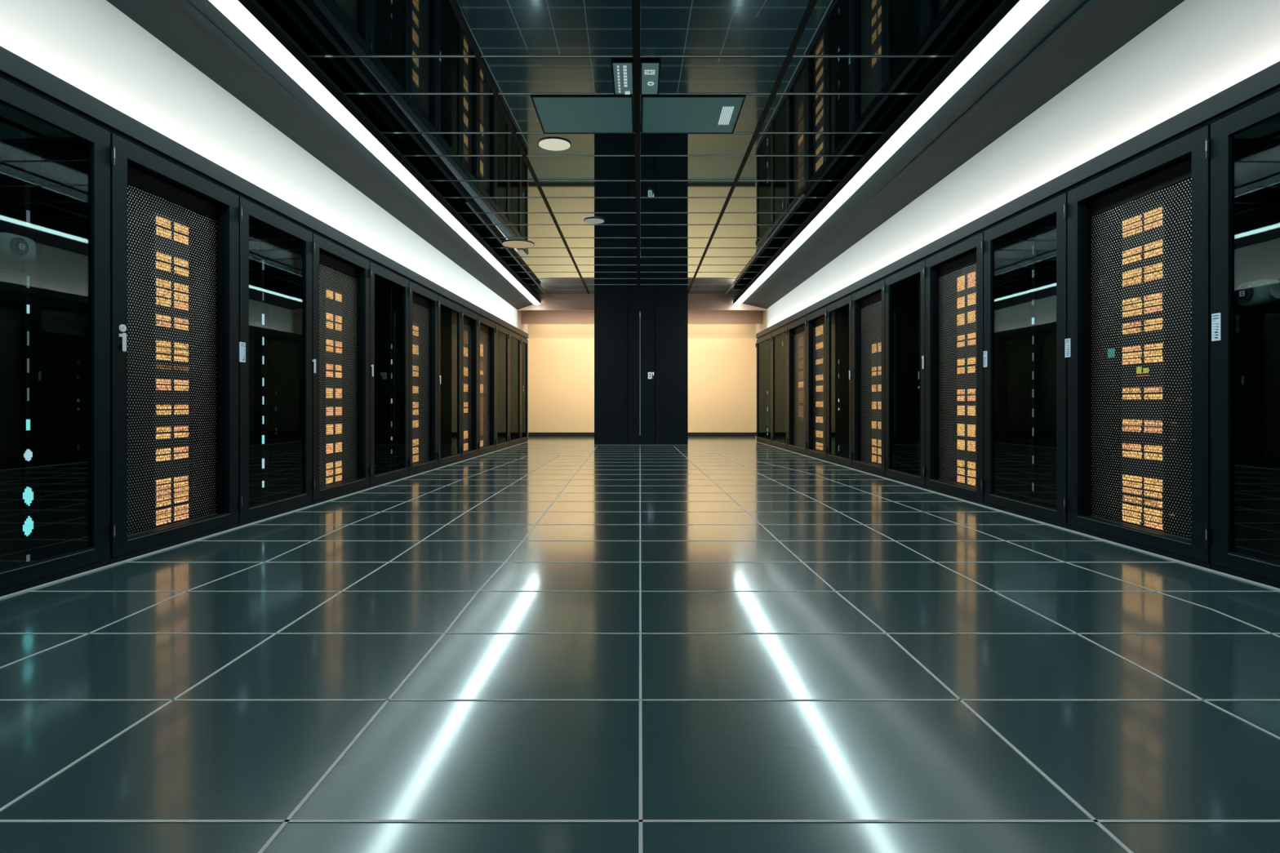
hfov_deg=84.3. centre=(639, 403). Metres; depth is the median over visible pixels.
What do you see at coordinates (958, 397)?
light
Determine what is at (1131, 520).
light
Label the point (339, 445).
light
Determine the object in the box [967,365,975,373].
light
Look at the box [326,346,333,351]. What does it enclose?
light
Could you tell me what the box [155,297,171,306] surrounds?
light
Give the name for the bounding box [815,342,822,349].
light
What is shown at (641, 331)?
double door
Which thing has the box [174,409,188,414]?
light
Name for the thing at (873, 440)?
light
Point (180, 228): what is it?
light
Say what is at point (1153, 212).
light
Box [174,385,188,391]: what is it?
light
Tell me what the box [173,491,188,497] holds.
light
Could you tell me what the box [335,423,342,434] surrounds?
light
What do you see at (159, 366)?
light
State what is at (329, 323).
light
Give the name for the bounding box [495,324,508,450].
rack
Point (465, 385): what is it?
light
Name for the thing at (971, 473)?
light
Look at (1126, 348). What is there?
light
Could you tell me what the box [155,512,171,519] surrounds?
light
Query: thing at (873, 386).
light
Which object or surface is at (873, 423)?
light
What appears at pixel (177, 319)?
light
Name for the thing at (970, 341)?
light
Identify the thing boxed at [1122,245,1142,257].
light
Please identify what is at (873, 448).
light
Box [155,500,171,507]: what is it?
light
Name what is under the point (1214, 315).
label
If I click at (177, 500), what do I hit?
light
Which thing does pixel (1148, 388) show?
light
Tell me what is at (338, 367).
light
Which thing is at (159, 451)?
light
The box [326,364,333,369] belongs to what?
light
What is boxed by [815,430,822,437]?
light
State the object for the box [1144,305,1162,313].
light
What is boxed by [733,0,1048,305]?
linear light
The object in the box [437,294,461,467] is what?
rack
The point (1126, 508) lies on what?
light
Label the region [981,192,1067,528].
rack
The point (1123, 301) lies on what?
light
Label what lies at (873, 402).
light
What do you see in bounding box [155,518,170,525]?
light
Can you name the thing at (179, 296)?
light
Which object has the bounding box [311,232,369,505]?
rack
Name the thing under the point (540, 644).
floor
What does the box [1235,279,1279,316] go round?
security camera
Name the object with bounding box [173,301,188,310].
light
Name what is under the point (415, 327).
light
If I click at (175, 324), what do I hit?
light
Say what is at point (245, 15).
linear light
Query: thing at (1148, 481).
light
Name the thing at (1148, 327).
light
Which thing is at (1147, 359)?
light
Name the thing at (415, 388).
light
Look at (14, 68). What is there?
trim
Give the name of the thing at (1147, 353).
light
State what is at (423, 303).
rack
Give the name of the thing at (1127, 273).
light
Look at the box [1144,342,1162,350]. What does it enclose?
light
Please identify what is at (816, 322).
rack
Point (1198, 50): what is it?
wall
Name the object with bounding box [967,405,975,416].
light
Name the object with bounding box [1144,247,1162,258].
light
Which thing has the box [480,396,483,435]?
light
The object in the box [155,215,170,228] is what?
light
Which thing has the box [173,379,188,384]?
light
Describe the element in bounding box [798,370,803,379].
light
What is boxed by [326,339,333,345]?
light
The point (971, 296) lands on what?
light
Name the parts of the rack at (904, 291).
led rail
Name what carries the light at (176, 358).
on the rack at (174, 231)
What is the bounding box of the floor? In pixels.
[0,436,1279,852]
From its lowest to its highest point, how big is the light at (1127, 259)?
0.031 m
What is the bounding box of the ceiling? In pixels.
[255,0,1003,293]
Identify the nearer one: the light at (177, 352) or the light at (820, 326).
the light at (177, 352)
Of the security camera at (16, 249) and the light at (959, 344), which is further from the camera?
the light at (959, 344)
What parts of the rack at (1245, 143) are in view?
label plate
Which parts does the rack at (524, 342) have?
led rail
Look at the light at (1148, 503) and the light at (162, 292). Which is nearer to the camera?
the light at (1148, 503)
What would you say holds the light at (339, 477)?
attached to the rack at (340, 277)
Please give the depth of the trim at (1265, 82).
3.94 m
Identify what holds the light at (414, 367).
on the rack at (423, 303)
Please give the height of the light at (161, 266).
0.038 m
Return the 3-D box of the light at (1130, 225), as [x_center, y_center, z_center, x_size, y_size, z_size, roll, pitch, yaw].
[2.631,-0.949,3.782,0.004,0.025,0.139,0,0,-1]
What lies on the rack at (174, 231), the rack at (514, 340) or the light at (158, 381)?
the light at (158, 381)
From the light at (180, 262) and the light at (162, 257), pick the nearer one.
the light at (162, 257)
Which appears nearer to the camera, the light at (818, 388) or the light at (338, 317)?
the light at (338, 317)
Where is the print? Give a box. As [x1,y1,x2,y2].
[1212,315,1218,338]
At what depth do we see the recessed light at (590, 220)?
8.31 m
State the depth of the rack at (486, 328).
11.02 m
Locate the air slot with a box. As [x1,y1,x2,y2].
[551,300,578,301]
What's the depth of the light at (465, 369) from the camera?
9.68 m
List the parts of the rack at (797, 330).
panel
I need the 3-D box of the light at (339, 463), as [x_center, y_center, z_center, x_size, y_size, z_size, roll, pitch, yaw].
[-2.475,0.496,5.808,0.004,0.045,0.108,0,0,1]
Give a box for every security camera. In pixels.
[0,232,35,273]
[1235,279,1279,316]
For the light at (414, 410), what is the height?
0.060 m
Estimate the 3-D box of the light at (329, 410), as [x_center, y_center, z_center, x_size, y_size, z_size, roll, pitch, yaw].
[-2.479,0.062,5.652,0.004,0.070,0.114,0,0,1]
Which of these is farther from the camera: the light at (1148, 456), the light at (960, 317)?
the light at (960, 317)
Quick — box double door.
[594,284,688,444]
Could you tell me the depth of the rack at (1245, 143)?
3.17 m
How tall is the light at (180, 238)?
0.044 m
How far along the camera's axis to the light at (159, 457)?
3.74 m
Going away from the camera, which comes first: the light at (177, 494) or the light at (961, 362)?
the light at (177, 494)
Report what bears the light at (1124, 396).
attached to the rack at (1138, 342)
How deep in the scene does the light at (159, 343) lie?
3.74 m
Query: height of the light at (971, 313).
0.086 m
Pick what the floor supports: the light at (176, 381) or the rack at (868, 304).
the rack at (868, 304)
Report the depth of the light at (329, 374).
5.64 m
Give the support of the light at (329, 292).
attached to the rack at (340, 277)
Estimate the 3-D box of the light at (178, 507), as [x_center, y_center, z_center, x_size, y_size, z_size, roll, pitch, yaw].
[-2.519,0.569,3.888,0.004,0.022,0.112,0,0,1]
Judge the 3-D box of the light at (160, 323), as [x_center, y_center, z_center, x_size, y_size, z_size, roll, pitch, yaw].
[-2.522,-0.422,3.747,0.004,0.026,0.108,0,0,1]
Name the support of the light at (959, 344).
attached to the rack at (954, 276)
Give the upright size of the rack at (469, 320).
2.018 m
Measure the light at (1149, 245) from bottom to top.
0.031 m
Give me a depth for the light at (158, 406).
3.74 m
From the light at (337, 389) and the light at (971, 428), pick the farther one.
the light at (337, 389)
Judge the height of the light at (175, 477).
0.023 m
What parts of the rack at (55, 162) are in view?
led rail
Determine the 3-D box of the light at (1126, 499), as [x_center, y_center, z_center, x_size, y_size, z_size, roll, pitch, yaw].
[2.631,0.513,3.782,0.004,0.034,0.138,0,0,-1]
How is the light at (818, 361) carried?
attached to the rack at (816, 322)
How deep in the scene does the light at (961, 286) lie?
5.68 m
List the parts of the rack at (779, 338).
led rail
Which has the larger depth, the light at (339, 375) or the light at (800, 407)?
the light at (800, 407)
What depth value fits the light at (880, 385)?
7.49 m
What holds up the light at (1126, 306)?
on the rack at (1138, 342)
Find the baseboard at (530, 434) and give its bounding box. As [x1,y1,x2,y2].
[528,432,755,436]
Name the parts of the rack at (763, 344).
led rail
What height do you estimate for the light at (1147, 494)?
0.027 m
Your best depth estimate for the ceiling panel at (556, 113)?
5.23 m
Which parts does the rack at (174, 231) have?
handle, panel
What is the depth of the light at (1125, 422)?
3.78 m
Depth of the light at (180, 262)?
3.88 m
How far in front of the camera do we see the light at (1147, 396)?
3.62 m
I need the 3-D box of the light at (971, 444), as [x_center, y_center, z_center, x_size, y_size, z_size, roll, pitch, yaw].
[2.587,0.332,5.523,0.004,0.078,0.119,0,0,-1]
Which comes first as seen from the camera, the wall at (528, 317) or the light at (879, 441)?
the light at (879, 441)
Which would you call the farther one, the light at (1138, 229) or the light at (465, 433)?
the light at (465, 433)
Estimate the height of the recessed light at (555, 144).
0.013 m
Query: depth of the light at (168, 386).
3.74 m
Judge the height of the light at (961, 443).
0.078 m
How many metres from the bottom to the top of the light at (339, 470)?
0.045 m
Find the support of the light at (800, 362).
attached to the rack at (797, 330)
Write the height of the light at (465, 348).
0.119 m
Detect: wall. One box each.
[0,0,528,339]
[517,293,766,310]
[521,310,762,324]
[528,324,755,432]
[755,0,1279,436]
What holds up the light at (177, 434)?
attached to the rack at (174, 231)
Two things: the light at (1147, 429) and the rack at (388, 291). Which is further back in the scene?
the rack at (388, 291)
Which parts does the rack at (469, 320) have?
panel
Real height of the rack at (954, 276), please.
2.018 m
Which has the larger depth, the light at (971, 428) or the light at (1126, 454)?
the light at (971, 428)
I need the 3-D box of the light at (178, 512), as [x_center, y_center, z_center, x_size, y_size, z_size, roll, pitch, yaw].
[-2.519,0.597,3.885,0.004,0.022,0.111,0,0,1]
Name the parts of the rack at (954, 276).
handle, panel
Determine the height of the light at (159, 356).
0.028 m
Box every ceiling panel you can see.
[530,94,633,133]
[641,94,746,133]
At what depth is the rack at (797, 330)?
11.19 m
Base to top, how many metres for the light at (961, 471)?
0.050 m
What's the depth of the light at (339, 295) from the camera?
5.80 m
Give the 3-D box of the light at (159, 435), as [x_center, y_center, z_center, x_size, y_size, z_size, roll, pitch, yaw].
[-2.522,0.171,3.745,0.004,0.026,0.106,0,0,1]
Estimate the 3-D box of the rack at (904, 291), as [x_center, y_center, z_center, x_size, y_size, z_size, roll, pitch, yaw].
[2.636,-0.259,6.655,0.352,2.018,0.952,0,0,-1]
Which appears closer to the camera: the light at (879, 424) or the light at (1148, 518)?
the light at (1148, 518)
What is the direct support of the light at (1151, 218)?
on the rack at (1138, 342)
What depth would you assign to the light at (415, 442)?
7.65 m
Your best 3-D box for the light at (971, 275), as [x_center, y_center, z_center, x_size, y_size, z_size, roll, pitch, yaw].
[2.587,-0.965,5.520,0.004,0.112,0.121,0,0,-1]
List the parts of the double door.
panel, door, header panel, door, lock plate, panel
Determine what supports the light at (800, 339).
attached to the rack at (797, 330)
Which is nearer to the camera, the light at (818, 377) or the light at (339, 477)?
the light at (339, 477)
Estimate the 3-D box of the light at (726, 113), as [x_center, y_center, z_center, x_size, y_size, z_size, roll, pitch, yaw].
[0.639,-2.145,5.272,0.079,0.006,0.320,0,0,0]
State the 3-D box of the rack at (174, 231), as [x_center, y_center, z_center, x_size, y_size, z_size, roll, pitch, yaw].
[-2.597,-0.259,3.783,0.355,2.018,1.014,0,0,1]
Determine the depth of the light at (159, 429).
3.74 m
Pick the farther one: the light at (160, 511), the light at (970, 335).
the light at (970, 335)
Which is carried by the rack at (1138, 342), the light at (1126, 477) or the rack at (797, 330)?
the light at (1126, 477)
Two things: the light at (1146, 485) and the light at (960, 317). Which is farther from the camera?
the light at (960, 317)
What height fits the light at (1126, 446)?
0.032 m
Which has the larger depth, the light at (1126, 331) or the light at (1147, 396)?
the light at (1126, 331)
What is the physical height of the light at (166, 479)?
0.023 m
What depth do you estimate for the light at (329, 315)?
5.64 m
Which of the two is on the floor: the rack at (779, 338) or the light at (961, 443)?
the rack at (779, 338)
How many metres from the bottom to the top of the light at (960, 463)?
0.050 m
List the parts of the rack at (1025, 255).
label plate, led rail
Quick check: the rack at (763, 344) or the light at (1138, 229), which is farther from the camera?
the rack at (763, 344)
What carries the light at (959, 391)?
on the rack at (954, 276)
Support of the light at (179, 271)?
attached to the rack at (174, 231)
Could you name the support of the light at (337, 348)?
attached to the rack at (340, 277)
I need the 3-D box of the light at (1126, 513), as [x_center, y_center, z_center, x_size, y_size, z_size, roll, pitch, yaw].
[2.631,0.591,3.786,0.004,0.026,0.136,0,0,-1]
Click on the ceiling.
(450, 84)
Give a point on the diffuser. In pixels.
(588, 220)
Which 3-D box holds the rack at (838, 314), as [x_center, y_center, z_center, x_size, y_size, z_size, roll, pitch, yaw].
[2.585,-0.259,8.656,0.352,2.018,1.004,0,0,-1]
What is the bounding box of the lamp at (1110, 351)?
[1107,348,1115,357]
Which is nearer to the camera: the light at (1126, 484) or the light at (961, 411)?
the light at (1126, 484)
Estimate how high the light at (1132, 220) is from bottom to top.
0.025 m
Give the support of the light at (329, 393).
attached to the rack at (340, 277)
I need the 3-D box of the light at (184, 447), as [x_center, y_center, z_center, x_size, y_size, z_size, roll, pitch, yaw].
[-2.519,0.252,3.885,0.004,0.027,0.110,0,0,1]
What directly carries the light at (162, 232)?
attached to the rack at (174, 231)
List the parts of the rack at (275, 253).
label plate, led rail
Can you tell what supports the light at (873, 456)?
attached to the rack at (868, 304)
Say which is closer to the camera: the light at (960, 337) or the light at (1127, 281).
the light at (1127, 281)
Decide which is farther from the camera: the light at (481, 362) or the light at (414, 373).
the light at (481, 362)
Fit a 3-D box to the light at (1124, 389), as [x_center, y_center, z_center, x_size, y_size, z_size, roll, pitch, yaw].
[2.631,-0.071,3.785,0.004,0.027,0.136,0,0,-1]
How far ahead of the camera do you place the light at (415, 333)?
7.66 m
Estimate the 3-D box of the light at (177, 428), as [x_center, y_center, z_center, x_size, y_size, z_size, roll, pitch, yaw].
[-2.519,0.137,3.885,0.004,0.026,0.110,0,0,1]
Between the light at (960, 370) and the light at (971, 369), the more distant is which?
the light at (960, 370)
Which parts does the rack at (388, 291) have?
handle, led rail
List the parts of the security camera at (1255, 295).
lever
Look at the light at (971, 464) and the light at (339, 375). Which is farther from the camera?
the light at (339, 375)
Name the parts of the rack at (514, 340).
led rail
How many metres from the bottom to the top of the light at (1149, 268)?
0.033 m
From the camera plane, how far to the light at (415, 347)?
7.65 m
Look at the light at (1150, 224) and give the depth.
3.63 m
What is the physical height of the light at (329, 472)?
0.045 m
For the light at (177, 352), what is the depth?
3.88 m
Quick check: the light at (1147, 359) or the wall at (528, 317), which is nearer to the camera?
the light at (1147, 359)
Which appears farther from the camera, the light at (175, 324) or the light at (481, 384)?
the light at (481, 384)
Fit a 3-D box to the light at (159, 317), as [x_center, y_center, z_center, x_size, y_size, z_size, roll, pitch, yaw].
[-2.522,-0.455,3.745,0.004,0.026,0.106,0,0,1]
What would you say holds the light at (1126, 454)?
attached to the rack at (1138, 342)
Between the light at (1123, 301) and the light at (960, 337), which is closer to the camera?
the light at (1123, 301)
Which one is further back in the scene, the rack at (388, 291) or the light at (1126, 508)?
the rack at (388, 291)
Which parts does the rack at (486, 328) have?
panel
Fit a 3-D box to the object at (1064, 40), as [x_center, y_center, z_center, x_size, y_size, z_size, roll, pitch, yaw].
[2.375,-2.020,5.850,1.068,0.321,16.100,0,0,0]
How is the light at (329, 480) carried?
attached to the rack at (340, 277)
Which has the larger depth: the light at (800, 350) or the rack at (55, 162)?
the light at (800, 350)
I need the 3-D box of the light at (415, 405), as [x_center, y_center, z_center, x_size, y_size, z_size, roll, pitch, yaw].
[-2.433,0.015,7.653,0.004,0.060,0.206,0,0,1]
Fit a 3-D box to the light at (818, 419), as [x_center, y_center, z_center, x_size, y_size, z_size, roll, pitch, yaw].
[2.480,0.222,9.779,0.004,0.083,0.352,0,0,-1]
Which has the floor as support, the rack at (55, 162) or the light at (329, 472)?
the rack at (55, 162)
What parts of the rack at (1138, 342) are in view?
label plate, panel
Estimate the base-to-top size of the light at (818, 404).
0.075 m
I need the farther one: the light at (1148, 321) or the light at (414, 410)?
the light at (414, 410)
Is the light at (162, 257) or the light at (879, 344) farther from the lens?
the light at (879, 344)
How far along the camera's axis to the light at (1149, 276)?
3.62 m
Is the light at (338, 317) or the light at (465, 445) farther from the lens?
the light at (465, 445)
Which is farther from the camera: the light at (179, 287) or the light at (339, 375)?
the light at (339, 375)
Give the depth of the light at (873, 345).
7.63 m
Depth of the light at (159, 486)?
3.74 m
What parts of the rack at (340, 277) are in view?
handle, panel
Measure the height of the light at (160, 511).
0.022 m
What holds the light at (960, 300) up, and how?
attached to the rack at (954, 276)
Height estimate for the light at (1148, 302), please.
0.026 m
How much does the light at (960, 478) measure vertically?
0.050 m
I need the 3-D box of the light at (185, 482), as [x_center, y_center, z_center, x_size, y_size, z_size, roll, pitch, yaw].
[-2.519,0.441,3.885,0.004,0.023,0.110,0,0,1]
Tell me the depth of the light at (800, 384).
10.77 m
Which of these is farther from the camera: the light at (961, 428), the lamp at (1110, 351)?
the light at (961, 428)
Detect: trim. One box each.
[0,45,528,339]
[0,441,527,599]
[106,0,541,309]
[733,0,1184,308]
[755,61,1279,338]
[756,441,1279,591]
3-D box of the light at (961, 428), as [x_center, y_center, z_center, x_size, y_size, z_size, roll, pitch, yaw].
[2.583,0.211,5.692,0.004,0.095,0.120,0,0,-1]
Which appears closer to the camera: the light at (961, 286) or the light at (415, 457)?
the light at (961, 286)
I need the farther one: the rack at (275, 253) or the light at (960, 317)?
the light at (960, 317)
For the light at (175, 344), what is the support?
on the rack at (174, 231)
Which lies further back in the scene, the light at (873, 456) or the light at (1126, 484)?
the light at (873, 456)
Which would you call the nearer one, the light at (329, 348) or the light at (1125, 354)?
the light at (1125, 354)
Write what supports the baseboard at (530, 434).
attached to the wall at (722, 357)
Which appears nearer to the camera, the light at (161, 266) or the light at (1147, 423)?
the light at (1147, 423)
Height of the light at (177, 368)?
0.024 m
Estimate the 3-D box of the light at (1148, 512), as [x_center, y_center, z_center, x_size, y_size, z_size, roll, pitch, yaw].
[2.635,0.558,3.633,0.004,0.026,0.119,0,0,-1]
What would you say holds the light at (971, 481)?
attached to the rack at (954, 276)
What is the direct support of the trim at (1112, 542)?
on the floor
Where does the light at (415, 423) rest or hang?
attached to the rack at (423, 303)
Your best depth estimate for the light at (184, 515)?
3.89 m
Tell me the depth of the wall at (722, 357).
16.25 m
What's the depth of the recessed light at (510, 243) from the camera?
9.49 m
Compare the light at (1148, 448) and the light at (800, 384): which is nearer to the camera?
the light at (1148, 448)
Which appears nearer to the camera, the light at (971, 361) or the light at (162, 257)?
the light at (162, 257)
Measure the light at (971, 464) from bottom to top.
0.050 m
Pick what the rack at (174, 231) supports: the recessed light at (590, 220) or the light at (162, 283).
the light at (162, 283)
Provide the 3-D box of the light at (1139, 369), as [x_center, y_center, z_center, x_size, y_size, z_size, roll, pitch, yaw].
[2.635,-0.176,3.732,0.006,0.036,0.035,0,0,-1]
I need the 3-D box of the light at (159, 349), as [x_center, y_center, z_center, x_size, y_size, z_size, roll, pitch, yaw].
[-2.522,-0.282,3.746,0.004,0.027,0.107,0,0,1]
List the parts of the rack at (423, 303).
panel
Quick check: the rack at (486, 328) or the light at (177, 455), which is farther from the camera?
the rack at (486, 328)
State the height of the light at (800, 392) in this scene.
0.178 m
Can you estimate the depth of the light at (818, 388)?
9.78 m
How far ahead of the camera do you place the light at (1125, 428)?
3.78 m
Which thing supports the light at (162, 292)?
on the rack at (174, 231)
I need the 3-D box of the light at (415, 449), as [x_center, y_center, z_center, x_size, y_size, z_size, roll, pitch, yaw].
[-2.433,0.508,7.656,0.004,0.068,0.209,0,0,1]
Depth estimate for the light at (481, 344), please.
10.54 m
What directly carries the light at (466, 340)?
attached to the rack at (469, 320)
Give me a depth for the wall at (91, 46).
4.19 m
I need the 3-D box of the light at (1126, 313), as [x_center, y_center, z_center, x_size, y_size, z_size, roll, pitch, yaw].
[2.631,-0.484,3.782,0.004,0.026,0.138,0,0,-1]
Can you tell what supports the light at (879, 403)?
attached to the rack at (868, 304)
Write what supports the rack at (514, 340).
on the floor
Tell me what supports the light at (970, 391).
on the rack at (954, 276)
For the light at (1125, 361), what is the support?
attached to the rack at (1138, 342)
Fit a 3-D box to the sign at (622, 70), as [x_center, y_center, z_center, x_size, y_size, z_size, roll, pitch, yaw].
[-0.111,-2.152,4.683,0.140,0.016,0.472,0,0,0]
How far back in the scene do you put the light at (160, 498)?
3.74 m
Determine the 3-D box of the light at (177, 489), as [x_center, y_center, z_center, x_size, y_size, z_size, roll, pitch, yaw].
[-2.519,0.471,3.889,0.004,0.023,0.113,0,0,1]
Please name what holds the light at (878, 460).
attached to the rack at (868, 304)
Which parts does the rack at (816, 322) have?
panel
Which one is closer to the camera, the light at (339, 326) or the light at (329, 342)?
the light at (329, 342)
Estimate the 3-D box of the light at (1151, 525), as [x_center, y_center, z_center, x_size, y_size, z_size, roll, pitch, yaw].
[2.635,0.624,3.631,0.004,0.026,0.120,0,0,-1]
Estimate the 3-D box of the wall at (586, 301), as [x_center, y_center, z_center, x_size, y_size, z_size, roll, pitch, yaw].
[0.043,-2.050,13.925,5.221,0.421,0.050,0,0,0]
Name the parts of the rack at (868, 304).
panel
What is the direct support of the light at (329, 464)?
on the rack at (340, 277)
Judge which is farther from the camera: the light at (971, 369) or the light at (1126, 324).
the light at (971, 369)
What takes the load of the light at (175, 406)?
on the rack at (174, 231)
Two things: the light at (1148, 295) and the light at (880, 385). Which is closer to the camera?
the light at (1148, 295)
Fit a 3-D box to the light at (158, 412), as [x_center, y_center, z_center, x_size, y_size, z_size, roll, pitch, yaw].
[-2.522,0.047,3.748,0.004,0.023,0.108,0,0,1]
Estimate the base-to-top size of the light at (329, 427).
0.079 m
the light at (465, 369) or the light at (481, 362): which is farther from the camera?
the light at (481, 362)
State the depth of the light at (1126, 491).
3.78 m
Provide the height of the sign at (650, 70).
0.016 m
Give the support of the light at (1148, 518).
on the rack at (1138, 342)
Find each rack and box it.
[0,76,110,596]
[109,133,238,564]
[238,196,312,526]
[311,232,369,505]
[368,261,408,488]
[408,280,437,476]
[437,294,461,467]
[461,306,478,461]
[477,315,495,456]
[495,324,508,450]
[508,330,520,447]
[520,336,528,443]
[755,332,772,445]
[770,324,787,449]
[786,315,807,455]
[805,306,826,461]
[825,294,852,468]
[848,279,885,477]
[883,259,925,488]
[921,231,984,505]
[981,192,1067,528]
[1063,124,1211,568]
[1205,90,1279,588]
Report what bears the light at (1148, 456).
attached to the rack at (1138, 342)
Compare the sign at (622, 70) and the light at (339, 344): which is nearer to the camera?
the sign at (622, 70)
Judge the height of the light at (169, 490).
0.023 m
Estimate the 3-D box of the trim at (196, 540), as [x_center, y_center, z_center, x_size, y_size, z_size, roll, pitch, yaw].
[-2.385,0.747,5.875,0.011,0.006,16.154,0,0,1]
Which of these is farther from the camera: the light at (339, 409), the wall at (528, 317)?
the wall at (528, 317)
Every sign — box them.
[611,60,634,94]
[640,60,660,94]
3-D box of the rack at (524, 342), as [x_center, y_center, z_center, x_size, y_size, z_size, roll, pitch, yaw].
[-2.375,-0.259,13.569,0.352,2.018,0.746,0,0,1]
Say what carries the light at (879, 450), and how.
on the rack at (868, 304)
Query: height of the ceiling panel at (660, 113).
0.018 m
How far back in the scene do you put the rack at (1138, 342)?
3.76 m
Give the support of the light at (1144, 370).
on the rack at (1138, 342)
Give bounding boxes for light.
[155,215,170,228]
[155,252,171,262]
[155,261,170,271]
[155,278,170,288]
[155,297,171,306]
[155,314,170,320]
[155,320,171,327]
[155,340,170,346]
[155,346,170,353]
[155,353,171,359]
[155,364,170,369]
[155,378,170,384]
[155,385,171,390]
[155,410,171,414]
[155,432,170,439]
[155,448,170,454]
[155,454,170,461]
[155,478,171,484]
[155,484,170,490]
[155,488,171,496]
[155,494,171,502]
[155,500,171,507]
[155,507,171,515]
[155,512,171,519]
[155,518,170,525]
[156,226,171,239]
[156,287,171,297]
[156,404,171,408]
[156,426,171,432]
[173,222,188,235]
[173,232,188,244]
[173,257,188,267]
[173,282,188,293]
[173,291,188,302]
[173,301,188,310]
[173,317,188,324]
[173,323,188,330]
[173,342,188,349]
[173,349,188,355]
[173,355,188,361]
[173,365,188,371]
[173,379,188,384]
[173,404,188,408]
[173,426,188,431]
[173,446,188,453]
[173,453,188,459]
[173,475,188,481]
[173,480,188,487]
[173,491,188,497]
[173,497,188,503]
[173,508,188,515]
[174,266,188,276]
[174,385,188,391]
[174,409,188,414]
[174,431,188,437]
[174,486,188,492]
[174,503,188,511]
[174,514,188,521]
[208,0,541,304]
[325,387,333,398]
[325,476,333,484]
[326,289,333,299]
[326,312,333,320]
[326,320,333,328]
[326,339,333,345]
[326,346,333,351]
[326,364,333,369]
[326,371,333,377]
[326,407,333,416]
[326,424,333,435]
[326,443,333,453]
[326,462,333,469]
[326,469,333,476]
[335,293,342,302]
[335,315,342,323]
[335,323,342,331]
[335,341,342,346]
[335,347,342,353]
[335,364,342,370]
[335,372,342,377]
[335,388,342,398]
[335,406,342,415]
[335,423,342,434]
[335,442,342,452]
[335,460,342,467]
[335,467,342,474]
[335,474,342,481]
[412,324,418,331]
[412,330,418,336]
[412,344,418,355]
[412,365,418,370]
[412,371,418,376]
[412,386,418,393]
[412,402,418,408]
[412,408,418,414]
[412,420,418,427]
[412,439,418,446]
[412,446,418,453]
[412,454,418,462]
[463,331,467,344]
[463,346,467,356]
[463,367,467,376]
[463,383,467,391]
[463,431,467,439]
[463,443,467,450]
[480,343,483,356]
[480,361,483,370]
[480,383,483,392]
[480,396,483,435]
[502,240,534,248]
[537,137,571,151]
[583,217,604,223]
[718,106,733,124]
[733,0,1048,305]
[798,337,803,346]
[798,348,803,358]
[798,360,803,368]
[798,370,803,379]
[798,382,803,387]
[798,390,803,402]
[798,405,803,417]
[815,325,822,336]
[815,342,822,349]
[815,358,822,364]
[815,374,822,380]
[815,385,822,391]
[815,401,822,407]
[815,416,822,422]
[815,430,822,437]
[871,343,876,352]
[871,384,876,391]
[871,401,876,408]
[871,421,876,428]
[871,438,876,445]
[871,446,876,453]
[871,454,876,462]
[877,342,881,351]
[877,384,881,391]
[877,401,881,408]
[877,422,881,429]
[877,439,881,446]
[877,448,881,454]
[877,456,881,463]
[956,296,964,308]
[956,313,964,325]
[956,341,964,346]
[956,395,964,400]
[956,459,964,466]
[956,475,964,483]
[957,275,964,291]
[957,334,964,341]
[957,358,964,365]
[957,367,964,373]
[957,389,964,394]
[957,405,964,415]
[957,423,964,435]
[957,440,964,450]
[957,467,964,475]
[967,271,975,288]
[967,293,975,306]
[967,310,975,323]
[967,332,975,338]
[967,338,975,345]
[967,357,975,364]
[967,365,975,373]
[967,388,975,394]
[967,395,975,400]
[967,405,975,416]
[967,424,975,437]
[967,440,975,451]
[967,461,975,469]
[967,469,975,476]
[967,477,975,485]
[1122,214,1141,225]
[1122,220,1142,231]
[1122,226,1142,237]
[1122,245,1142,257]
[1122,253,1141,264]
[1122,267,1142,279]
[1122,275,1141,286]
[1122,296,1141,305]
[1122,302,1142,311]
[1122,309,1142,317]
[1122,320,1141,328]
[1122,327,1141,334]
[1122,345,1141,352]
[1122,351,1142,358]
[1122,358,1141,364]
[1122,387,1141,392]
[1122,394,1141,399]
[1122,419,1142,425]
[1122,426,1141,431]
[1122,443,1141,450]
[1122,450,1142,458]
[1122,474,1142,482]
[1122,480,1142,488]
[1122,487,1142,495]
[1122,494,1142,504]
[1122,503,1142,512]
[1122,509,1141,518]
[1122,515,1141,524]
[1136,366,1142,373]
[1142,368,1148,373]
[1143,207,1161,217]
[1143,349,1161,356]
[1143,490,1161,498]
[1143,514,1161,523]
[1144,213,1162,223]
[1144,219,1162,230]
[1144,240,1162,251]
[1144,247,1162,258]
[1144,262,1162,273]
[1144,271,1162,281]
[1144,292,1162,300]
[1144,298,1162,306]
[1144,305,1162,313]
[1144,317,1162,324]
[1144,324,1162,331]
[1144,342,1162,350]
[1144,356,1162,363]
[1144,386,1162,392]
[1144,393,1162,399]
[1144,420,1162,426]
[1144,426,1162,433]
[1144,444,1162,453]
[1144,453,1162,460]
[1144,477,1162,484]
[1144,484,1162,492]
[1144,498,1162,508]
[1144,507,1162,516]
[1144,520,1162,529]
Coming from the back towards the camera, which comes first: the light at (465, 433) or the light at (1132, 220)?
the light at (465, 433)
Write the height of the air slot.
0.012 m
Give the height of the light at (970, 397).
0.040 m
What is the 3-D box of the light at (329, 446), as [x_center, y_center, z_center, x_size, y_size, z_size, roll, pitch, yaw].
[-2.479,0.357,5.652,0.004,0.079,0.114,0,0,1]
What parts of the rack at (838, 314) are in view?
led rail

